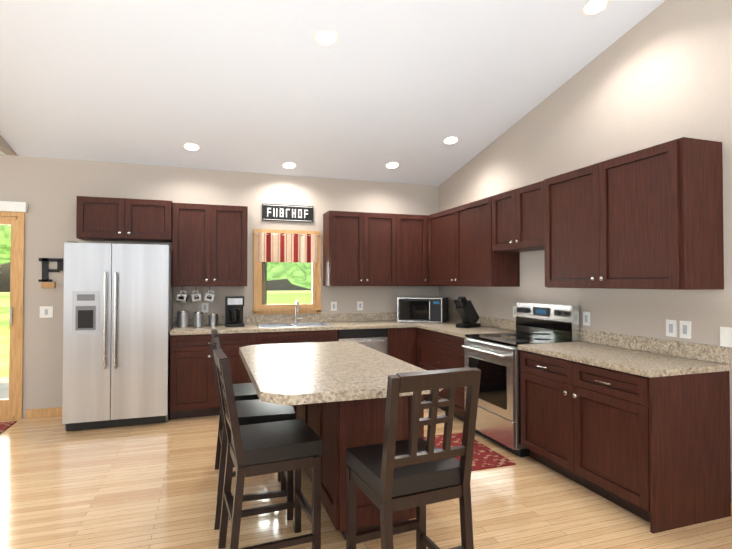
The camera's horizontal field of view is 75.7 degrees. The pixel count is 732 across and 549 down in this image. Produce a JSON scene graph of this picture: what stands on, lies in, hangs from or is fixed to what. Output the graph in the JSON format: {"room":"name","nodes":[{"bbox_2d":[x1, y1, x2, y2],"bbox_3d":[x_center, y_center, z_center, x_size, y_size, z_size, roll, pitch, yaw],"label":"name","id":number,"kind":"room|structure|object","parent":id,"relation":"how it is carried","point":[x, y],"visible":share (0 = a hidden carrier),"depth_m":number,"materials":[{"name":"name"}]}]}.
{"room":"kitchen","nodes":[
{"label":"kitchen","id":0,"kind":"room"},
{"bbox_2d":[0,135,17,155],"bbox_3d":[-2.415,-2.080,1.135,0.100,1.547,8.000,0,-1,-19],"label":"wall","id":1,"kind":"structure","parent":0,"point":[6,148],"depth_m":4.70,"materials":[{"name":"paint"}]},
{"bbox_2d":[0,154,438,417],"bbox_3d":[-3.084,0.100,5.131,8.900,2.800,0.070,0,-1,-19],"label":"wall","id":2,"kind":"structure","parent":0,"point":[48,190],"depth_m":5.35,"materials":[{"name":"paint"}]},
{"bbox_2d":[0,201,27,419],"bbox_3d":[-4.457,0.369,4.668,1.885,2.245,0.225,0,-1,-19],"label":"door frame","id":3,"kind":"structure","parent":2,"relation":"attached to","point":[11,407],"depth_m":4.90,"materials":[{"name":"brown wood"}]},
{"bbox_2d":[26,407,62,417],"bbox_3d":[-3.313,1.455,4.987,0.490,0.085,0.013,0,-1,-19],"label":"baseboard","id":4,"kind":"structure","parent":2,"relation":"attached to","point":[43,412],"depth_m":4.96,"materials":[{"name":"brown wood"}]},
{"bbox_2d":[40,306,52,317],"bbox_3d":[-3.385,0.397,4.982,0.120,0.120,0.009,0,-1,-19],"label":"switch plate","id":5,"kind":"object","parent":2,"relation":"attached to","point":[45,311],"depth_m":4.98,"materials":[{"name":"white plastic"}]},
{"bbox_2d":[38,258,62,287],"bbox_3d":[-3.343,-0.013,4.991,0.220,0.320,0.030,0,-1,-19],"label":"letter sign","id":6,"kind":"object","parent":2,"relation":"attached to","point":[45,281],"visible":0.92,"depth_m":4.98,"materials":[{"name":"black plastic"}]},
{"bbox_2d":[76,196,171,241],"bbox_3d":[-2.582,-0.586,5.098,0.905,0.430,0.330,0,-1,-19],"label":"upper cabinet","id":7,"kind":"object","parent":2,"relation":"attached to","point":[97,218],"depth_m":4.94,"materials":[{"name":"brown wood"}]},
{"bbox_2d":[202,303,207,312],"bbox_3d":[-1.876,0.386,5.489,0.075,0.115,0.009,0,-1,-19],"label":"switch plate","id":8,"kind":"object","parent":2,"relation":"attached to","point":[204,305],"depth_m":5.49,"materials":[{"name":"white plastic"}]},
{"bbox_2d":[172,202,247,285],"bbox_3d":[-1.771,-0.322,5.366,0.795,0.910,0.330,0,-1,-19],"label":"upper cabinet","id":9,"kind":"object","parent":2,"relation":"attached to","point":[209,244],"depth_m":5.21,"materials":[{"name":"brown wood"}]},
{"bbox_2d":[176,286,187,302],"bbox_3d":[-2.052,0.224,5.259,0.115,0.182,0.094,0,-1,-7],"label":"mug","id":10,"kind":"object","parent":9,"relation":"hanging from","point":[182,297],"visible":0.94,"depth_m":5.22,"materials":[{"name":"ceramic"}]},
{"bbox_2d":[191,290,201,301],"bbox_3d":[-1.914,0.224,5.305,0.112,0.181,0.094,0,-1,-27],"label":"mug","id":11,"kind":"object","parent":9,"relation":"hanging from","point":[196,297],"visible":1,"depth_m":5.28,"materials":[{"name":"ceramic"}]},
{"bbox_2d":[204,286,214,301],"bbox_3d":[-1.777,0.226,5.351,0.117,0.184,0.094,0,-1,-13],"label":"mug","id":12,"kind":"object","parent":9,"relation":"hanging from","point":[209,297],"visible":0.96,"depth_m":5.32,"materials":[{"name":"ceramic"}]},
{"bbox_2d":[252,229,321,314],"bbox_3d":[-0.969,-0.031,5.823,0.856,1.032,0.109,0,-1,-19],"label":"window","id":13,"kind":"structure","parent":2,"relation":"in","point":[258,308],"depth_m":5.79,"materials":[{"name":"brown wood"}]},
{"bbox_2d":[255,232,320,262],"bbox_3d":[-0.953,-0.327,5.781,0.810,0.355,0.024,0,-1,-19],"label":"curtain valance","id":14,"kind":"object","parent":13,"relation":"attached to","point":[284,247],"visible":0.96,"depth_m":5.77,"materials":[{"name":"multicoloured fabric"}]},
{"bbox_2d":[262,203,312,222],"bbox_3d":[-0.960,-0.757,5.809,0.630,0.205,0.021,0,-1,-19],"label":"kitchen sign","id":15,"kind":"object","parent":2,"relation":"attached to","point":[286,213],"visible":1,"depth_m":5.80,"materials":[{"name":"black plastic"}]},
{"bbox_2d":[331,302,336,310],"bbox_3d":[-0.408,0.404,5.982,0.075,0.115,0.009,0,-1,-19],"label":"switch plate","id":16,"kind":"object","parent":2,"relation":"attached to","point":[333,304],"depth_m":5.98,"materials":[{"name":"white plastic"}]},
{"bbox_2d":[357,301,362,309],"bbox_3d":[-0.075,0.406,6.094,0.075,0.115,0.009,0,-1,-19],"label":"switch plate","id":17,"kind":"object","parent":2,"relation":"attached to","point":[359,303],"depth_m":6.09,"materials":[{"name":"white plastic"}]},
{"bbox_2d":[323,210,403,285],"bbox_3d":[-0.051,-0.312,5.944,0.924,0.910,0.330,0,-1,-19],"label":"upper cabinet","id":18,"kind":"object","parent":2,"relation":"attached to","point":[360,248],"depth_m":5.79,"materials":[{"name":"brown wood"}]},
{"bbox_2d":[404,214,427,285],"bbox_3d":[0.506,-0.309,6.131,0.488,0.910,0.330,0,-1,-19],"label":"upper cabinet","id":19,"kind":"object","parent":2,"relation":"attached to","point":[415,226],"depth_m":6.02,"materials":[{"name":"brown wood"}]},
{"bbox_2d":[0,0,665,185],"bbox_3d":[0.026,-2.102,1.956,5.050,1.672,8.300,0,-1,-19],"label":"ceiling","id":20,"kind":"structure","parent":0,"point":[267,86],"depth_m":3.89,"materials":[{"name":"paint"}]},
{"bbox_2d":[182,143,200,150],"bbox_3d":[-1.833,-1.343,4.947,0.190,0.041,0.187,0,-1,-19],"label":"recessed light","id":21,"kind":"object","parent":20,"relation":"in","point":[192,146],"visible":0.98,"depth_m":4.94,"materials":[{"name":"white plastic"}]},
{"bbox_2d":[281,162,296,168],"bbox_3d":[-0.901,-1.284,5.533,0.190,0.041,0.187,0,-1,-19],"label":"recessed light","id":22,"kind":"object","parent":20,"relation":"in","point":[289,165],"visible":0.92,"depth_m":5.52,"materials":[{"name":"white plastic"}]},
{"bbox_2d":[313,29,338,46],"bbox_3d":[-0.289,-1.729,3.436,0.190,0.041,0.187,0,-1,-19],"label":"recessed light","id":23,"kind":"object","parent":20,"relation":"in","point":[326,37],"visible":1,"depth_m":3.43,"materials":[{"name":"white plastic"}]},
{"bbox_2d":[385,162,399,168],"bbox_3d":[0.319,-1.324,5.701,0.190,0.041,0.187,0,-1,-19],"label":"recessed light","id":24,"kind":"object","parent":20,"relation":"in","point":[390,165],"visible":0.98,"depth_m":5.69,"materials":[{"name":"white plastic"}]},
{"bbox_2d":[442,136,459,144],"bbox_3d":[0.928,-1.468,5.148,0.190,0.041,0.187,0,-1,-19],"label":"recessed light","id":25,"kind":"object","parent":20,"relation":"in","point":[450,140],"visible":0.96,"depth_m":5.14,"materials":[{"name":"white plastic"}]},
{"bbox_2d":[581,0,610,15],"bbox_3d":[1.599,-1.872,3.281,0.190,0.041,0.187,0,-1,-19],"label":"recessed light","id":26,"kind":"object","parent":20,"relation":"in","point":[592,7],"visible":1,"depth_m":3.29,"materials":[{"name":"white plastic"}]},
{"bbox_2d":[0,400,731,548],"bbox_3d":[-1.799,1.495,1.282,8.900,0.120,8.300,0,-1,-19],"label":"floor","id":27,"kind":"structure","parent":0,"point":[148,486],"depth_m":3.00,"materials":[{"name":"brown wood"}]},
{"bbox_2d":[0,421,16,433],"bbox_3d":[-3.941,1.481,4.298,1.060,0.008,0.640,0,-1,-19],"label":"area rug","id":28,"kind":"object","parent":27,"relation":"on","point":[4,426],"visible":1,"depth_m":4.62,"materials":[{"name":"red fabric"}]},
{"bbox_2d":[62,241,172,430],"bbox_3d":[-2.506,0.588,4.852,0.908,1.790,0.753,0,-1,-19],"label":"fridge","id":29,"kind":"object","parent":27,"relation":"on","point":[118,316],"visible":1,"depth_m":4.55,"materials":[{"name":"silver metal"}]},
{"bbox_2d":[169,332,260,418],"bbox_3d":[-1.666,1.064,5.220,0.904,0.876,0.630,0,-1,-19],"label":"base cabinet","id":30,"kind":"object","parent":27,"relation":"on","point":[193,389],"depth_m":4.88,"materials":[{"name":"brown wood"}]},
{"bbox_2d":[170,312,413,334],"bbox_3d":[-0.514,0.560,5.607,3.330,0.144,0.648,0,-1,-19],"label":"countertop","id":31,"kind":"structure","parent":30,"relation":"on","point":[339,321],"depth_m":5.62,"materials":[{"name":"stone"}]},
{"bbox_2d":[177,309,188,327],"bbox_3d":[-2.033,0.485,5.230,0.124,0.202,0.124,0,-1,-19],"label":"canister","id":32,"kind":"object","parent":31,"relation":"on","point":[182,318],"visible":1,"depth_m":5.18,"materials":[{"name":"silver metal"}]},
{"bbox_2d":[193,311,202,326],"bbox_3d":[-1.881,0.496,5.281,0.109,0.182,0.109,0,-1,-19],"label":"canister","id":33,"kind":"object","parent":31,"relation":"on","point":[197,318],"visible":1,"depth_m":5.24,"materials":[{"name":"silver metal"}]},
{"bbox_2d":[209,312,217,326],"bbox_3d":[-1.730,0.507,5.332,0.097,0.162,0.097,0,-1,-19],"label":"canister","id":34,"kind":"object","parent":31,"relation":"on","point":[213,319],"visible":1,"depth_m":5.29,"materials":[{"name":"silver metal"}]},
{"bbox_2d":[225,296,243,326],"bbox_3d":[-1.498,0.418,5.366,0.200,0.340,0.265,0,-1,-19],"label":"coffee maker","id":35,"kind":"object","parent":31,"relation":"on","point":[234,305],"visible":1,"depth_m":5.29,"materials":[{"name":"black plastic"}]},
{"bbox_2d":[255,322,331,327],"bbox_3d":[-0.851,0.605,5.478,0.824,0.042,0.464,0,-1,-19],"label":"sink","id":36,"kind":"object","parent":31,"relation":"in","point":[281,325],"visible":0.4,"depth_m":5.64,"materials":[{"name":"silver metal"}]},
{"bbox_2d":[294,301,302,322],"bbox_3d":[-0.795,0.448,5.629,0.118,0.276,0.189,0,-1,-19],"label":"faucet","id":37,"kind":"object","parent":31,"relation":"on","point":[296,308],"visible":1,"depth_m":5.67,"materials":[{"name":"silver metal"}]},
{"bbox_2d":[211,329,280,489],"bbox_3d":[-0.879,0.941,3.467,0.495,1.062,0.410,0,-1,-21],"label":"stool","id":38,"kind":"object","parent":27,"relation":"on","point":[244,391],"visible":0.15,"depth_m":3.44,"materials":[{"name":"brown wood"}]},
{"bbox_2d":[209,337,295,529],"bbox_3d":[-0.715,0.932,2.946,0.495,1.062,0.410,0,-1,-16],"label":"stool","id":39,"kind":"object","parent":27,"relation":"on","point":[256,411],"visible":0.46,"depth_m":2.79,"materials":[{"name":"brown wood"}]},
{"bbox_2d":[213,348,322,548],"bbox_3d":[-0.519,0.923,2.427,0.495,1.062,0.410,0,-1,-23],"label":"stool","id":40,"kind":"object","parent":27,"relation":"on","point":[296,445],"visible":1,"depth_m":2.31,"materials":[{"name":"brown wood"}]},
{"bbox_2d":[261,330,337,406],"bbox_3d":[-0.884,1.068,5.482,0.984,0.876,0.630,0,-1,-19],"label":"base cabinet","id":41,"kind":"object","parent":27,"relation":"on","point":[320,335],"depth_m":5.21,"materials":[{"name":"brown wood"}]},
{"bbox_2d":[293,397,423,539],"bbox_3d":[-0.129,1.034,3.236,0.518,0.867,1.376,0,-1,-19],"label":"kitchen island","id":42,"kind":"object","parent":27,"relation":"on","point":[341,425],"depth_m":2.58,"materials":[{"name":"brown wood"}]},
{"bbox_2d":[239,341,441,404],"bbox_3d":[-0.279,0.573,3.038,0.950,0.046,1.770,0,-1,-19],"label":"island countertop","id":43,"kind":"structure","parent":42,"relation":"on","point":[313,373],"depth_m":2.64,"materials":[{"name":"beige stone"}]},
{"bbox_2d":[338,328,386,353],"bbox_3d":[-0.116,1.075,5.700,0.592,0.868,0.611,0,-1,-19],"label":"dishwasher","id":44,"kind":"object","parent":27,"relation":"on","point":[375,339],"visible":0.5,"depth_m":5.46,"materials":[{"name":"silver metal"}]},
{"bbox_2d":[386,327,416,365],"bbox_3d":[0.318,1.075,5.889,0.335,0.876,0.626,0,-1,-19],"label":"base cabinet","id":45,"kind":"object","parent":27,"relation":"on","point":[401,342],"depth_m":5.61,"materials":[{"name":"brown wood"}]},
{"bbox_2d":[346,367,480,548],"bbox_3d":[0.190,0.917,2.071,0.410,1.062,0.495,0,-1,-24],"label":"stool","id":46,"kind":"object","parent":27,"relation":"on","point":[389,475],"visible":1,"depth_m":1.93,"materials":[{"name":"brown wood"}]},
{"bbox_2d":[417,328,466,420],"bbox_3d":[1.091,1.063,5.191,0.630,0.876,1.225,0,-1,-19],"label":"base cabinet","id":47,"kind":"object","parent":27,"relation":"on","point":[435,350],"depth_m":5.05,"materials":[{"name":"brown wood"}]},
{"bbox_2d":[414,312,729,377],"bbox_3d":[1.287,0.542,4.550,0.673,0.144,3.798,0,-1,-19],"label":"countertop","id":48,"kind":"structure","parent":47,"relation":"on","point":[649,357],"depth_m":3.27,"materials":[{"name":"stone"}]},
{"bbox_2d":[397,297,447,322],"bbox_3d":[0.718,0.443,5.933,0.560,0.310,0.407,0,-1,21],"label":"microwave","id":49,"kind":"object","parent":48,"relation":"on","point":[423,309],"visible":1,"depth_m":5.77,"materials":[{"name":"black plastic"}]},
{"bbox_2d":[453,296,480,327],"bbox_3d":[1.113,0.414,5.217,0.330,0.345,0.130,1,-1,-39],"label":"knife block","id":50,"kind":"object","parent":48,"relation":"on","point":[467,312],"visible":1,"depth_m":5.17,"materials":[{"name":"black plastic"}]},
{"bbox_2d":[424,432,515,470],"bbox_3d":[0.806,1.475,3.952,0.480,0.008,0.800,0,-1,-19],"label":"area rug","id":51,"kind":"object","parent":27,"relation":"on","point":[485,457],"visible":0.36,"depth_m":3.82,"materials":[{"name":"red fabric"}]},
{"bbox_2d":[462,302,578,456],"bbox_3d":[1.343,0.877,4.224,0.717,1.215,0.761,0,-1,-19],"label":"range","id":52,"kind":"object","parent":27,"relation":"on","point":[494,358],"visible":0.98,"depth_m":4.05,"materials":[{"name":"silver metal"}]},
{"bbox_2d":[520,350,730,533],"bbox_3d":[1.722,1.032,3.315,0.630,0.876,1.184,0,-1,-19],"label":"base cabinet","id":53,"kind":"object","parent":27,"relation":"on","point":[654,452],"depth_m":2.83,"materials":[{"name":"brown wood"}]},
{"bbox_2d":[439,0,731,501],"bbox_3d":[2.372,-0.700,2.642,0.150,4.314,8.150,0,-1,-19],"label":"wall","id":54,"kind":"structure","parent":0,"point":[661,73],"depth_m":3.54,"materials":[{"name":"paint"}]},
{"bbox_2d":[428,208,451,285],"bbox_3d":[1.074,-0.315,5.739,0.330,0.910,0.776,0,-1,-19],"label":"upper cabinet","id":55,"kind":"object","parent":54,"relation":"attached to","point":[440,223],"depth_m":5.75,"materials":[{"name":"brown wood"}]},
{"bbox_2d":[452,195,519,286],"bbox_3d":[1.294,-0.326,5.083,0.330,0.910,0.846,0,-1,-19],"label":"upper cabinet","id":56,"kind":"object","parent":54,"relation":"attached to","point":[475,259],"depth_m":4.92,"materials":[{"name":"brown wood"}]},
{"bbox_2d":[513,306,515,316],"bbox_3d":[1.539,0.385,4.850,0.009,0.115,0.075,0,-1,-19],"label":"switch plate","id":57,"kind":"object","parent":54,"relation":"attached to","point":[514,307],"depth_m":4.86,"materials":[{"name":"white plastic"}]},
{"bbox_2d":[496,183,535,252],"bbox_3d":[1.534,-0.513,4.372,0.330,0.560,0.788,0,-1,-19],"label":"upper cabinet","id":58,"kind":"object","parent":54,"relation":"attached to","point":[516,208],"depth_m":4.33,"materials":[{"name":"brown wood"}]},
{"bbox_2d":[583,312,589,325],"bbox_3d":[1.845,0.370,3.940,0.009,0.115,0.075,0,-1,-19],"label":"switch plate","id":59,"kind":"object","parent":54,"relation":"attached to","point":[586,315],"depth_m":3.93,"materials":[{"name":"white plastic"}]},
{"bbox_2d":[536,137,723,289],"bbox_3d":[1.833,-0.354,3.448,0.350,0.910,1.273,0,-1,-19],"label":"upper cabinet","id":60,"kind":"object","parent":54,"relation":"attached to","point":[649,218],"depth_m":3.07,"materials":[{"name":"brown wood"}]},
{"bbox_2d":[666,319,676,336],"bbox_3d":[2.087,0.368,3.219,0.009,0.115,0.075,0,-1,-19],"label":"switch plate","id":61,"kind":"object","parent":54,"relation":"attached to","point":[671,330],"depth_m":3.21,"materials":[{"name":"white plastic"}]},
{"bbox_2d":[680,321,690,338],"bbox_3d":[2.119,0.366,3.125,0.009,0.115,0.075,0,-1,-19],"label":"switch plate","id":62,"kind":"object","parent":54,"relation":"attached to","point":[685,326],"depth_m":3.12,"materials":[{"name":"white plastic"}]},
{"bbox_2d":[720,327,731,346],"bbox_3d":[2.218,0.381,2.830,0.009,0.120,0.170,0,-1,-19],"label":"switch plate","id":63,"kind":"object","parent":54,"relation":"attached to","point":[725,332],"depth_m":2.87,"materials":[{"name":"white plastic"}]},
{"label":"outside","id":64,"kind":"structure","parent":0,"visible":0},
{"bbox_2d":[0,290,311,376],"bbox_3d":[-22.850,2.562,46.021,100.000,0.250,89.750,0,-1,-19],"label":"lawn","id":65,"kind":"structure","parent":64,"point":[274,295],"depth_m":37.13,"materials":[{"name":"green plant"}]},
{"bbox_2d":[0,377,8,398],"bbox_3d":[-5.046,1.693,6.234,4.400,0.149,2.940,0,-1,-19],"label":"patio","id":66,"kind":"structure","parent":65,"relation":"on","point":[3,387],"depth_m":6.75,"materials":[{"name":"concrete"}]},
{"bbox_2d":[0,225,311,328],"bbox_3d":[-12.828,-6.502,38.532,97.185,17.585,54.847,0,-1,-19],"label":"trees","id":67,"kind":"object","parent":65,"relation":"on","point":[297,268],"depth_m":53.48,"materials":[{"name":"green plant"}]}
]}

